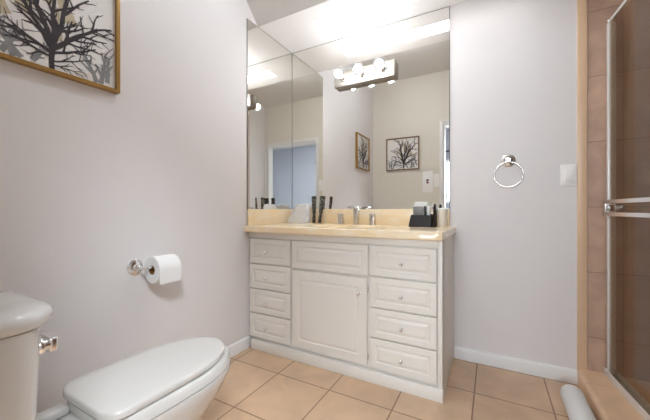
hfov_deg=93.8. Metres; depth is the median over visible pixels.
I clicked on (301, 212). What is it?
plastic bag
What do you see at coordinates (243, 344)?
baseboard
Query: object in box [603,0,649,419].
shower door
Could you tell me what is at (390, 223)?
countertop
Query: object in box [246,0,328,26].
ceiling
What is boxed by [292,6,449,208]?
wall mirror
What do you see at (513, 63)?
wall
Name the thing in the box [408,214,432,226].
basket
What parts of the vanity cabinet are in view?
drawer, drawer, drawer, drawer, door, false drawer, rail, board, drawer, drawer, drawer, drawer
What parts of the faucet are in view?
handle, spout, handle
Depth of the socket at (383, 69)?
2.08 m
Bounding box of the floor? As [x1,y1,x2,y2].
[199,346,578,419]
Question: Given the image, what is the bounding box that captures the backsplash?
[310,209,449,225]
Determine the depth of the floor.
1.51 m
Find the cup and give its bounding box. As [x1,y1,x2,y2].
[437,208,447,226]
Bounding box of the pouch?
[433,204,436,226]
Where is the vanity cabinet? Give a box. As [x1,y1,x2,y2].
[249,232,453,402]
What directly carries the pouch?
on the countertop
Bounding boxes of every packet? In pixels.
[413,206,422,214]
[414,202,427,214]
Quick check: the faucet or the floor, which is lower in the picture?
the floor
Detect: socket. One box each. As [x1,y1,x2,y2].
[339,74,346,81]
[359,70,365,76]
[379,65,386,72]
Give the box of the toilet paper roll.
[144,254,181,284]
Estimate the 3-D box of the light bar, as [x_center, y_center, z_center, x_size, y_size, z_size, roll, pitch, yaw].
[0.251,-0.966,2.135,0.460,0.112,0.173,0,0,29]
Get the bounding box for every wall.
[0,0,256,413]
[450,0,649,381]
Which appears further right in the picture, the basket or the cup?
the cup
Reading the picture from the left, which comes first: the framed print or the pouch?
the framed print
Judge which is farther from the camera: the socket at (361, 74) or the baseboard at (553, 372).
the socket at (361, 74)
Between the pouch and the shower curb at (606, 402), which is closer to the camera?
the shower curb at (606, 402)
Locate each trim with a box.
[577,0,586,370]
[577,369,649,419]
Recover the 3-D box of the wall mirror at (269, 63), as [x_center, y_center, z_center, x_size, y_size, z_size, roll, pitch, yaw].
[-0.402,-0.646,2.291,0.005,1.300,0.526,0,0,29]
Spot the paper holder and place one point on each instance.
(135, 266)
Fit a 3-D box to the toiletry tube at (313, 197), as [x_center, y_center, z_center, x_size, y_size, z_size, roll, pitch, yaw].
[-0.085,0.002,2.338,0.025,0.208,0.036,0,0,-27]
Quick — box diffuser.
[320,0,385,21]
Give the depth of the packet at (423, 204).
1.92 m
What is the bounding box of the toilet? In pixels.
[0,291,229,419]
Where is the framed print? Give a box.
[0,0,119,93]
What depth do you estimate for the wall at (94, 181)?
1.42 m
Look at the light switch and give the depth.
1.65 m
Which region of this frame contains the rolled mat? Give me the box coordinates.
[560,384,595,419]
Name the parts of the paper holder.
arm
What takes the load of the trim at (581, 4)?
attached to the wall at (513, 63)
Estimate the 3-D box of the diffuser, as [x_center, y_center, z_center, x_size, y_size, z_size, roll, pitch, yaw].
[0.484,-1.364,1.856,1.214,0.005,0.140,0,0,29]
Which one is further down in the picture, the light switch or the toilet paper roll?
the toilet paper roll
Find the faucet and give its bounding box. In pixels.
[337,206,375,224]
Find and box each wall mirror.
[247,18,291,208]
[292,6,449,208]
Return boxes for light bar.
[332,59,395,89]
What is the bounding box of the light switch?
[560,164,575,185]
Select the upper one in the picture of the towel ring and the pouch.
the towel ring
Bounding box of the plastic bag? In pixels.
[287,204,310,222]
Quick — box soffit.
[259,0,468,52]
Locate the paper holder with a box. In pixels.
[127,259,153,274]
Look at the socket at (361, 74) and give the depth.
2.15 m
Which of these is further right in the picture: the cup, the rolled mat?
the rolled mat
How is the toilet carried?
on the floor
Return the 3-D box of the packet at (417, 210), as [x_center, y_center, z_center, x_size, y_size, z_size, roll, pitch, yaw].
[0.585,0.033,1.908,0.062,0.104,0.024,0,0,29]
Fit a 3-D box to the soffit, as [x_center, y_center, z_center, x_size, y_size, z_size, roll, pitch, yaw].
[0.475,-1.397,1.878,1.940,0.200,0.418,0,0,29]
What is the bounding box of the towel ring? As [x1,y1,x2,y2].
[493,154,523,187]
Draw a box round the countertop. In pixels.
[244,209,455,240]
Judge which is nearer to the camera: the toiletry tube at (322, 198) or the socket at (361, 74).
the socket at (361, 74)
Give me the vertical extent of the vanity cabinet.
0.785 m
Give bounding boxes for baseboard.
[227,336,249,357]
[454,345,577,384]
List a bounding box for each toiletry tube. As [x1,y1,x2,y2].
[312,196,315,222]
[318,196,325,223]
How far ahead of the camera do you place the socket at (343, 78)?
2.23 m

